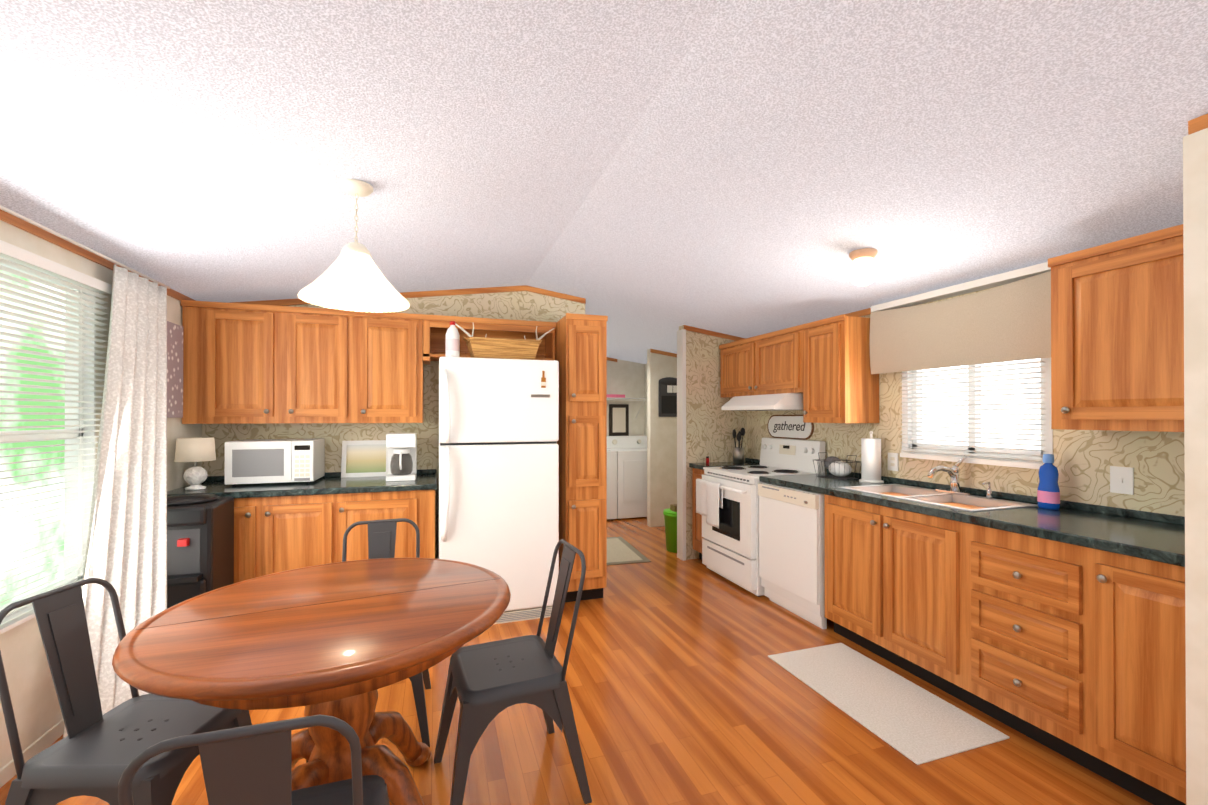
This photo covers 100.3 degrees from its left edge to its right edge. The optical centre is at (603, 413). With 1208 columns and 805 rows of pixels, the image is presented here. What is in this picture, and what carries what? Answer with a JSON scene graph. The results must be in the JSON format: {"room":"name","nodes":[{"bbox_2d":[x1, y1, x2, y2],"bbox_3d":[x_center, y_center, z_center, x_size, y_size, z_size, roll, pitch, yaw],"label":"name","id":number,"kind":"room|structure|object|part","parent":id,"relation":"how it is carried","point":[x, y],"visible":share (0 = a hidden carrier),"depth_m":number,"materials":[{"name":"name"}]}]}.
{"room":"kitchen","nodes":[
{"label":"kitchen","id":0,"kind":"room"},
{"bbox_2d":[0,220,201,768],"bbox_3d":[-2.169,0.282,1.511,0.100,2.190,9.600,0,0,-18],"label":"wall","id":1,"kind":"structure","parent":0,"point":[35,703],"depth_m":2.05,"materials":[{"name":"beige paint"}]},
{"bbox_2d":[0,719,64,787],"bbox_3d":[-1.515,1.339,-0.279,0.010,0.060,5.800,0,0,-18],"label":"baseboard","id":2,"kind":"structure","parent":1,"relation":"attached to","point":[48,738],"depth_m":2.02,"materials":[{"name":"white wood"}]},
{"bbox_2d":[0,257,95,622],"bbox_3d":[-2.200,0.087,1.660,0.105,1.420,1.500,0,0,-18],"label":"window","id":3,"kind":"structure","parent":1,"relation":"in","point":[73,525],"depth_m":2.32,"materials":[{"name":"white plastic"}]},
{"bbox_2d":[0,240,111,633],"bbox_3d":[-2.141,0.086,1.679,0.042,1.416,1.550,0,0,-18],"label":"window blinds","id":4,"kind":"object","parent":3,"relation":"attached to","point":[19,256],"visible":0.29,"depth_m":2.05,"materials":[{"name":"white plastic"}]},
{"bbox_2d":[0,205,169,737],"bbox_3d":[-2.015,0.318,1.905,0.439,2.098,2.150,0,0,-18],"label":"curtain","id":5,"kind":"object","parent":1,"relation":"hanging from","point":[126,554],"visible":0.83,"depth_m":2.36,"materials":[{"name":"fabric"}]},
{"bbox_3d":[-2.182,-0.724,1.854,0.086,0.014,2.150,0,0,-18],"label":"rod","id":6,"kind":"part","parent":5,"relation":"part of","materials":[{"name":"white"}]},
{"bbox_2d":[0,209,195,300],"bbox_3d":[-1.681,-0.746,0.229,0.012,0.043,6.850,0,0,-18],"label":"crown molding","id":7,"kind":"structure","parent":1,"relation":"attached to","point":[6,217],"depth_m":2.16,"materials":[{"name":"brown wood"}]},
{"bbox_2d":[167,321,182,417],"bbox_3d":[-2.599,-0.262,3.001,0.024,0.570,0.335,0,0,-18],"label":"picture","id":8,"kind":"object","parent":1,"relation":"attached to","point":[174,370],"visible":0.57,"depth_m":3.06,"materials":[{"name":"fabric"}]},
{"bbox_2d":[202,291,584,558],"bbox_3d":[-1.481,0.146,3.955,2.750,2.483,0.100,0,0,-18],"label":"wall","id":9,"kind":"structure","parent":0,"point":[524,305],"depth_m":3.93,"materials":[{"name":"paper"}]},
{"bbox_2d":[181,300,280,423],"bbox_3d":[-2.450,-0.320,3.401,0.540,0.770,0.322,0,0,-18],"label":"upper cabinet","id":10,"kind":"object","parent":9,"relation":"attached to","point":[253,364],"depth_m":3.25,"materials":[{"name":"brown wood"}]},
{"bbox_2d":[281,306,356,422],"bbox_3d":[-1.987,-0.319,3.556,0.437,0.770,0.322,0,0,-18],"label":"upper cabinet","id":11,"kind":"object","parent":9,"relation":"attached to","point":[318,345],"depth_m":3.41,"materials":[{"name":"brown wood"}]},
{"bbox_2d":[353,311,423,422],"bbox_3d":[-1.566,-0.318,3.696,0.451,0.770,0.322,0,0,-18],"label":"upper cabinet","id":12,"kind":"object","parent":9,"relation":"attached to","point":[388,364],"depth_m":3.55,"materials":[{"name":"brown wood"}]},
{"bbox_2d":[230,285,585,305],"bbox_3d":[-1.449,-0.885,3.911,2.720,0.356,0.012,0,0,-18],"label":"crown molding","id":13,"kind":"structure","parent":9,"relation":"attached to","point":[283,302],"depth_m":4.00,"materials":[{"name":"brown wood"}]},
{"bbox_2d":[423,314,555,364],"bbox_3d":[-0.888,-0.547,3.927,0.981,0.330,0.314,0,0,-18],"label":"cubby","id":14,"kind":"object","parent":9,"relation":"attached to","point":[435,328],"visible":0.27,"depth_m":3.89,"materials":[{"name":"brown wood"}]},
{"bbox_2d":[0,517,1152,804],"bbox_3d":[-0.001,1.410,2.229,4.870,0.060,10.000,0,0,-18],"label":"floor","id":15,"kind":"structure","parent":0,"point":[684,687],"depth_m":2.20,"materials":[{"name":"laminate"}]},
{"bbox_2d":[0,578,251,804],"bbox_3d":[-1.379,0.947,1.492,0.509,0.858,0.456,0,0,0],"label":"chair","id":16,"kind":"object","parent":15,"relation":"on","point":[95,752],"visible":0.88,"depth_m":1.45,"materials":[{"name":"grey metal"}]},
{"bbox_2d":[167,494,233,608],"bbox_3d":[-2.275,0.921,2.727,0.350,0.922,0.390,0,0,-18],"label":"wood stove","id":17,"kind":"object","parent":15,"relation":"on","point":[200,544],"visible":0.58,"depth_m":2.64,"materials":[{"name":"black plastic"}]},
{"bbox_2d":[118,714,389,804],"bbox_3d":[-0.671,0.946,1.063,0.456,0.858,0.509,0,0,-18],"label":"chair","id":18,"kind":"object","parent":15,"relation":"on","point":[248,765],"visible":1,"depth_m":0.85,"materials":[{"name":"grey metal"}]},
{"bbox_2d":[234,493,346,582],"bbox_3d":[-2.193,0.946,3.323,0.982,0.878,0.620,0,0,-18],"label":"base cabinet","id":19,"kind":"object","parent":15,"relation":"on","point":[279,527],"depth_m":3.08,"materials":[{"name":"brown wood"}]},
{"bbox_2d":[167,473,436,500],"bbox_3d":[-1.936,0.485,3.403,1.530,0.041,0.635,0,0,-18],"label":"countertop","id":20,"kind":"structure","parent":19,"relation":"on","point":[323,486],"depth_m":3.22,"materials":[{"name":"black stone"}]},
{"bbox_2d":[174,437,215,489],"bbox_3d":[-2.499,0.305,3.087,0.200,0.315,0.200,0,0,-18],"label":"table lamp","id":21,"kind":"object","parent":20,"relation":"on","point":[195,450],"visible":1,"depth_m":3.04,"materials":[{"name":"white ceramic"}]},
{"bbox_2d":[225,438,324,485],"bbox_3d":[-2.219,0.322,3.433,0.500,0.285,0.362,0,0,-18],"label":"microwave","id":22,"kind":"object","parent":20,"relation":"on","point":[253,461],"visible":1,"depth_m":3.27,"materials":[{"name":"white plastic"}]},
{"bbox_2d":[341,440,387,477],"bbox_3d":[-1.768,0.333,3.754,0.330,0.265,0.073,0,0,-18],"label":"framed picture","id":23,"kind":"object","parent":20,"relation":"on","point":[365,458],"visible":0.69,"depth_m":3.75,"materials":[{"name":"white"}]},
{"bbox_2d":[386,433,416,480],"bbox_3d":[-1.436,0.302,3.581,0.190,0.325,0.296,0,0,-18],"label":"coffee maker","id":24,"kind":"object","parent":20,"relation":"on","point":[402,456],"visible":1,"depth_m":3.51,"materials":[{"name":"white plastic"}]},
{"bbox_2d":[112,558,510,804],"bbox_3d":[-0.856,0.995,1.650,1.085,0.765,1.045,0,0,-18],"label":"dining table","id":25,"kind":"object","parent":15,"relation":"on","point":[344,640],"visible":0.88,"depth_m":1.49,"materials":[{"name":"brown wood"}]},
{"bbox_2d":[306,518,430,762],"bbox_3d":[-1.017,0.951,2.257,0.456,0.858,0.509,0,0,-18],"label":"chair","id":26,"kind":"object","parent":15,"relation":"on","point":[381,538],"visible":0.25,"depth_m":2.45,"materials":[{"name":"grey metal"}]},
{"bbox_2d":[347,489,435,560],"bbox_3d":[-1.538,0.947,3.541,0.667,0.878,0.620,0,0,-18],"label":"base cabinet","id":27,"kind":"object","parent":15,"relation":"on","point":[419,508],"depth_m":3.29,"materials":[{"name":"brown wood"}]},
{"bbox_2d":[438,357,558,623],"bbox_3d":[-0.783,0.511,3.646,0.780,1.750,0.804,0,0,-18],"label":"fridge","id":28,"kind":"object","parent":15,"relation":"on","point":[498,468],"visible":0.73,"depth_m":3.33,"materials":[{"name":"white metal"}]},
{"bbox_2d":[445,321,459,356],"bbox_3d":[-1.013,-0.492,3.376,0.091,0.250,0.091,0,0,-18],"label":"bottle","id":29,"kind":"object","parent":28,"relation":"on","point":[452,344],"visible":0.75,"depth_m":3.34,"materials":[{"name":"white plastic"}]},
{"bbox_2d":[455,323,486,336],"bbox_3d":[-0.974,-0.520,3.673,0.235,0.293,0.040,0,0,-15],"label":"antler mount","id":30,"kind":"object","parent":28,"relation":"on","point":[469,335],"depth_m":3.67,"materials":[{"name":"white"}]},
{"bbox_2d":[463,336,541,359],"bbox_3d":[-0.709,-0.447,3.539,0.543,0.161,0.320,0,0,-18],"label":"wicker basket","id":31,"kind":"object","parent":28,"relation":"on","point":[499,348],"visible":0.98,"depth_m":3.41,"materials":[{"name":"beige wicker"}]},
{"bbox_2d":[524,326,554,339],"bbox_3d":[-0.492,-0.519,3.834,0.235,0.293,0.040,0,0,-21],"label":"antler mount","id":32,"kind":"object","parent":28,"relation":"on","point":[543,335],"depth_m":3.84,"materials":[{"name":"white"}]},
{"bbox_2d":[434,539,591,804],"bbox_3d":[-0.354,0.949,1.904,0.509,0.858,0.456,0,0,-23],"label":"chair","id":33,"kind":"object","parent":15,"relation":"on","point":[487,683],"visible":1,"depth_m":1.80,"materials":[{"name":"grey metal"}]},
{"bbox_2d":[555,313,607,601],"bbox_3d":[-0.217,0.333,3.959,0.316,2.110,0.669,0,0,-18],"label":"pantry cabinet","id":34,"kind":"object","parent":15,"relation":"on","point":[581,349],"visible":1,"depth_m":3.68,"materials":[{"name":"brown wood"}]},
{"bbox_2d":[607,449,616,519],"bbox_3d":[-0.253,0.861,6.817,0.675,1.080,0.660,0,0,-18],"label":"washer","id":35,"kind":"object","parent":15,"relation":"on","point":[611,484],"visible":0.08,"depth_m":6.59,"materials":[{"name":"white metal"}]},
{"bbox_2d":[607,436,646,519],"bbox_3d":[0.397,0.862,7.028,0.675,1.080,0.672,0,0,-18],"label":"dryer","id":36,"kind":"object","parent":15,"relation":"on","point":[631,476],"visible":0.62,"depth_m":6.69,"materials":[{"name":"white metal"}]},
{"bbox_3d":[0.418,0.757,6.967,0.515,0.789,0.543,0,0,-18],"label":"panel","id":37,"kind":"part","parent":36,"relation":"part of","materials":[{"name":"white metal"}]},
{"bbox_2d":[607,537,650,564],"bbox_3d":[-0.003,1.388,5.127,0.660,0.008,1.000,0,0,-14],"label":"rug","id":38,"kind":"object","parent":15,"relation":"on","point":[620,550],"visible":0.39,"depth_m":4.99,"materials":[{"name":"beige fabric"}]},
{"bbox_2d":[663,504,676,552],"bbox_3d":[0.765,1.163,5.163,0.316,0.460,0.316,0,0,-18],"label":"trash can","id":39,"kind":"object","parent":15,"relation":"on","point":[670,516],"visible":0.44,"depth_m":5.07,"materials":[{"name":"green plastic"}]},
{"bbox_2d":[691,467,704,559],"bbox_3d":[1.172,0.952,4.762,0.621,0.878,0.320,0,0,-18],"label":"base cabinet","id":40,"kind":"object","parent":15,"relation":"on","point":[697,537],"depth_m":4.73,"materials":[{"name":"brown wood"}]},
{"bbox_2d":[689,459,759,470],"bbox_3d":[1.166,0.491,4.762,0.635,0.040,0.330,0,0,-18],"label":"countertop","id":41,"kind":"structure","parent":40,"relation":"on","point":[699,466],"depth_m":4.67,"materials":[{"name":"black stone"}]},
{"bbox_2d":[732,428,744,463],"bbox_3d":[1.274,0.300,4.785,0.104,0.340,0.114,0,0,-18],"label":"utensil crock","id":42,"kind":"object","parent":41,"relation":"on","point":[738,454],"visible":1,"depth_m":4.75,"materials":[{"name":"silver metal"}]},
{"bbox_2d":[696,437,824,596],"bbox_3d":[1.273,0.804,4.217,0.756,1.170,0.756,0,0,-18],"label":"stove","id":43,"kind":"object","parent":15,"relation":"on","point":[727,503],"visible":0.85,"depth_m":4.08,"materials":[{"name":"white metal"}]},
{"bbox_2d":[696,479,722,528],"bbox_3d":[0.887,0.750,4.262,0.051,0.358,0.381,0,0,-18],"label":"towel","id":44,"kind":"object","parent":43,"relation":"hanging from","point":[709,492],"depth_m":4.20,"materials":[{"name":"white fabric"}]},
{"bbox_2d":[758,482,826,628],"bbox_3d":[1.530,0.950,3.568,0.615,0.872,0.607,0,0,-18],"label":"dishwasher","id":45,"kind":"object","parent":15,"relation":"on","point":[791,552],"visible":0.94,"depth_m":3.40,"materials":[{"name":"white metal"}]},
{"bbox_2d":[768,643,1009,764],"bbox_3d":[1.326,1.376,2.503,0.522,0.008,0.940,0,0,-18],"label":"kitchen rug","id":46,"kind":"object","parent":15,"relation":"on","point":[914,723],"visible":1,"depth_m":2.38,"materials":[{"name":"fabric"}]},
{"bbox_2d":[824,495,956,697],"bbox_3d":[1.810,0.944,2.851,0.621,0.878,0.900,0,0,-18],"label":"base cabinet","id":47,"kind":"object","parent":15,"relation":"on","point":[891,576],"depth_m":2.69,"materials":[{"name":"brown wood"}]},
{"bbox_2d":[957,523,1080,764],"bbox_3d":[2.026,0.941,2.203,0.621,0.878,0.465,0,0,-18],"label":"base cabinet","id":48,"kind":"object","parent":15,"relation":"on","point":[1061,630],"depth_m":2.10,"materials":[{"name":"brown wood"}]},
{"bbox_2d":[1081,547,1185,804],"bbox_3d":[2.155,0.939,1.817,0.621,0.878,0.350,0,0,-18],"label":"base cabinet","id":49,"kind":"object","parent":15,"relation":"on","point":[1133,645],"depth_m":1.76,"materials":[{"name":"brown wood"}]},
{"bbox_2d":[759,471,1184,566],"bbox_3d":[1.833,0.482,2.760,0.635,0.040,2.350,0,0,-18],"label":"countertop","id":50,"kind":"structure","parent":49,"relation":"on","point":[1153,540],"depth_m":2.15,"materials":[{"name":"stone"}]},
{"bbox_2d":[813,452,860,479],"bbox_3d":[1.702,0.380,3.687,0.204,0.172,0.288,0,0,-18],"label":"wire basket","id":51,"kind":"object","parent":50,"relation":"on","point":[837,467],"visible":1,"depth_m":3.62,"materials":[{"name":"grey metal"}]},
{"bbox_2d":[859,431,883,482],"bbox_3d":[1.825,0.291,3.444,0.150,0.347,0.150,0,0,-18],"label":"towel stand","id":52,"kind":"object","parent":50,"relation":"on","point":[871,459],"visible":1,"depth_m":3.40,"materials":[{"name":"white"}]},
{"bbox_2d":[849,483,1037,510],"bbox_3d":[1.825,0.546,2.842,0.470,0.174,0.840,0,0,-18],"label":"sink","id":53,"kind":"object","parent":50,"relation":"in","point":[898,490],"depth_m":2.84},
{"bbox_2d":[925,455,992,498],"bbox_3d":[1.968,0.348,2.835,0.257,0.220,0.304,0,0,-18],"label":"faucet","id":54,"kind":"object","parent":50,"relation":"on","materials":[{"name":"silver metal"}]},
{"bbox_2d":[1037,454,1059,509],"bbox_3d":[2.157,0.327,2.447,0.062,0.265,0.089,0,0,-18],"label":"dish soap bottle","id":55,"kind":"object","parent":50,"relation":"on","point":[1048,493],"visible":1,"depth_m":2.43,"materials":[{"name":"blue plastic"}]},
{"bbox_2d":[0,0,1207,363],"bbox_3d":[-0.001,-0.946,2.240,4.770,0.414,10.000,0,0,-18],"label":"ceiling","id":56,"kind":"structure","parent":0,"point":[644,176],"depth_m":1.74,"materials":[{"name":"white paint"}]},
{"bbox_2d":[298,179,409,311],"bbox_3d":[-1.011,-0.693,2.059,0.410,0.477,0.410,0,0,-18],"label":"pendant light","id":57,"kind":"object","parent":56,"relation":"hanging from","point":[357,269],"visible":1,"depth_m":2.02,"materials":[{"name":"white glass"}]},
{"bbox_3d":[-1.011,-0.553,2.059,0.410,0.196,0.410,0,0,-18],"label":"lamp shade","id":58,"kind":"part","parent":57,"relation":"part of","materials":[{"name":"white glass"}]},
{"bbox_2d":[847,248,879,285],"bbox_3d":[1.389,-0.776,2.702,0.156,0.180,0.156,0,0,-18],"label":"globe ceiling light","id":59,"kind":"object","parent":56,"relation":"attached to","point":[863,269],"visible":1,"depth_m":2.65,"materials":[{"name":"beige glass"}]},
{"bbox_2d":[607,359,643,435],"bbox_3d":[-1.536,0.159,6.835,4.470,2.483,0.100,0,0,-18],"label":"wall","id":60,"kind":"structure","parent":0,"point":[625,378],"depth_m":7.42,"materials":[{"name":"beige paint"}]},
{"bbox_2d":[607,357,616,361],"bbox_3d":[-0.417,-0.865,7.154,1.290,0.224,0.012,0,0,-18],"label":"crown molding","id":61,"kind":"structure","parent":60,"relation":"attached to","point":[609,359],"depth_m":7.32,"materials":[{"name":"brown wood"}]},
{"bbox_2d":[609,404,628,435],"bbox_3d":[0.216,0.093,7.351,0.300,0.460,0.028,0,0,-18],"label":"framed picture","id":62,"kind":"object","parent":60,"relation":"attached to","point":[618,419],"visible":0.93,"depth_m":7.34,"materials":[{"name":"brown"}]},
{"bbox_2d":[607,394,646,416],"bbox_3d":[-0.145,-0.102,7.044,1.660,0.333,0.382,0,0,-18],"label":"wire shelf","id":63,"kind":"object","parent":60,"relation":"attached to","point":[614,396],"visible":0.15,"depth_m":7.07,"materials":[{"name":"white metal"}]},
{"bbox_2d":[647,349,676,526],"bbox_3d":[0.760,0.283,6.336,0.430,2.230,0.100,0,0,-18],"label":"wall","id":64,"kind":"structure","parent":0,"point":[661,464],"depth_m":6.27,"materials":[{"name":"beige paint"}]},
{"bbox_2d":[650,349,676,356],"bbox_3d":[0.778,-0.749,6.287,0.430,0.103,0.012,0,0,-18],"label":"crown molding","id":65,"kind":"structure","parent":64,"relation":"attached to","point":[651,350],"depth_m":6.27,"materials":[{"name":"brown wood"}]},
{"bbox_2d":[659,377,676,416],"bbox_3d":[0.823,-0.208,6.292,0.300,0.492,0.024,0,0,-18],"label":"calendar board","id":66,"kind":"object","parent":64,"relation":"attached to","point":[667,396],"visible":0.75,"depth_m":6.27,"materials":[{"name":"grey"}]},
{"bbox_2d":[679,325,746,559],"bbox_3d":[1.075,0.258,4.965,0.700,2.268,0.100,0,0,-18],"label":"wall","id":67,"kind":"structure","parent":0,"point":[711,425],"depth_m":4.88,"materials":[{"name":"paper"}]},
{"bbox_2d":[684,325,745,340],"bbox_3d":[1.079,-0.774,4.912,0.670,0.141,0.012,0,0,-18],"label":"crown molding","id":68,"kind":"structure","parent":67,"relation":"attached to","point":[688,328],"depth_m":4.90,"materials":[{"name":"brown wood"}]},
{"bbox_2d":[644,284,1184,516],"bbox_3d":[2.167,0.288,2.957,0.100,2.190,9.600,0,0,-18],"label":"wall","id":69,"kind":"structure","parent":0,"point":[1084,460],"depth_m":2.50,"materials":[{"name":"paper"}]},
{"bbox_2d":[719,326,798,397],"bbox_3d":[1.455,-0.410,4.413,0.322,0.500,1.168,0,0,-18],"label":"upper cabinet","id":70,"kind":"object","parent":69,"relation":"attached to","point":[768,363],"depth_m":4.27,"materials":[{"name":"brown wood"}]},
{"bbox_2d":[721,393,802,410],"bbox_3d":[1.409,-0.092,4.266,0.490,0.129,0.750,0,0,-18],"label":"range hood","id":71,"kind":"object","parent":69,"relation":"attached to","point":[780,402],"visible":0.81,"depth_m":4.01,"materials":[{"name":"white metal"}]},
{"bbox_2d":[767,411,813,439],"bbox_3d":[1.618,0.099,4.414,0.014,0.242,0.600,0,0,-18],"label":"sign","id":72,"kind":"object","parent":69,"relation":"attached to","point":[788,426],"visible":0.98,"depth_m":4.40,"materials":[{"name":"white wood"}]},
{"bbox_2d":[799,314,878,422],"bbox_3d":[1.704,-0.299,3.664,0.322,0.730,0.410,0,0,-18],"label":"upper cabinet","id":73,"kind":"object","parent":69,"relation":"attached to","point":[823,366],"depth_m":3.50,"materials":[{"name":"brown wood"}]},
{"bbox_2d":[845,308,870,316],"bbox_3d":[1.965,-0.732,3.390,0.012,0.043,3.460,0,0,-18],"label":"crown molding","id":74,"kind":"structure","parent":69,"relation":"attached to","point":[864,312],"depth_m":3.67,"materials":[{"name":"brown wood"}]},
{"bbox_2d":[888,452,898,470],"bbox_3d":[1.956,0.325,3.413,0.009,0.120,0.080,0,0,-18],"label":"electrical outlet plate","id":75,"kind":"object","parent":69,"relation":"attached to","point":[893,461],"visible":1,"depth_m":3.41,"materials":[{"name":"white plastic"}]},
{"bbox_2d":[869,262,1050,373],"bbox_3d":[2.061,-0.507,2.930,0.116,0.470,1.170,0,0,-18],"label":"valance","id":76,"kind":"object","parent":69,"relation":"attached to","point":[1010,320],"visible":0.88,"depth_m":2.83,"materials":[{"name":"white fabric"}]},
{"bbox_2d":[901,357,1052,463],"bbox_3d":[2.154,-0.094,2.954,0.097,0.745,0.860,0,0,-18],"label":"window","id":77,"kind":"structure","parent":69,"relation":"in","point":[1047,443],"depth_m":2.94,"materials":[{"name":"white plastic"}]},
{"bbox_2d":[900,361,1045,468],"bbox_3d":[2.091,-0.071,2.933,0.032,0.708,0.824,0,0,-18],"label":"window blinds","id":78,"kind":"object","parent":77,"relation":"attached to","point":[983,461],"visible":0.88,"depth_m":2.85,"materials":[{"name":"white plastic"}]},
{"bbox_2d":[1048,224,1183,431],"bbox_3d":[2.241,-0.316,2.010,0.349,0.770,0.658,0,0,-18],"label":"upper cabinet","id":79,"kind":"object","parent":69,"relation":"attached to","point":[1117,335],"visible":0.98,"depth_m":2.03,"materials":[{"name":"brown wood"}]},
{"bbox_2d":[1110,466,1133,494],"bbox_3d":[2.333,0.300,2.275,0.013,0.120,0.080,0,0,-18],"label":"switch plate","id":80,"kind":"object","parent":69,"relation":"attached to","point":[1121,480],"visible":1,"depth_m":2.27,"materials":[{"name":"white plastic"}]},
{"bbox_2d":[1188,114,1207,134],"bbox_3d":[2.121,-0.796,1.609,0.782,0.155,0.042,0,0,-18],"label":"crown molding","id":81,"kind":"structure","parent":69,"relation":"attached to","point":[1196,124],"depth_m":1.48,"materials":[{"name":"brown wood"}]},
{"bbox_3d":[2.154,0.236,1.572,0.800,2.282,0.100,0,0,-18],"label":"wall","id":82,"kind":"structure","parent":0,"visible":0},
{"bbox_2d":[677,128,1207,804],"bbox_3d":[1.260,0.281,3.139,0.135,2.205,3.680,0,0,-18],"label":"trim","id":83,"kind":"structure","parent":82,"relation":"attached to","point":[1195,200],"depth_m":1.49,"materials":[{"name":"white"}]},
{"label":"outside","id":84,"kind":"structure","parent":0,"visible":0},
{"bbox_2d":[0,270,64,605],"bbox_3d":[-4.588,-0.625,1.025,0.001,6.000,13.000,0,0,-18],"label":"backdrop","id":85,"kind":"structure","parent":84,"point":[5,539],"depth_m":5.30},
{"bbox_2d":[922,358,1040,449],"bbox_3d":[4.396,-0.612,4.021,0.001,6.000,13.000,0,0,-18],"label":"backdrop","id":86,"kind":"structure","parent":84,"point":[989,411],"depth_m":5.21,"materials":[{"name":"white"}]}
]}

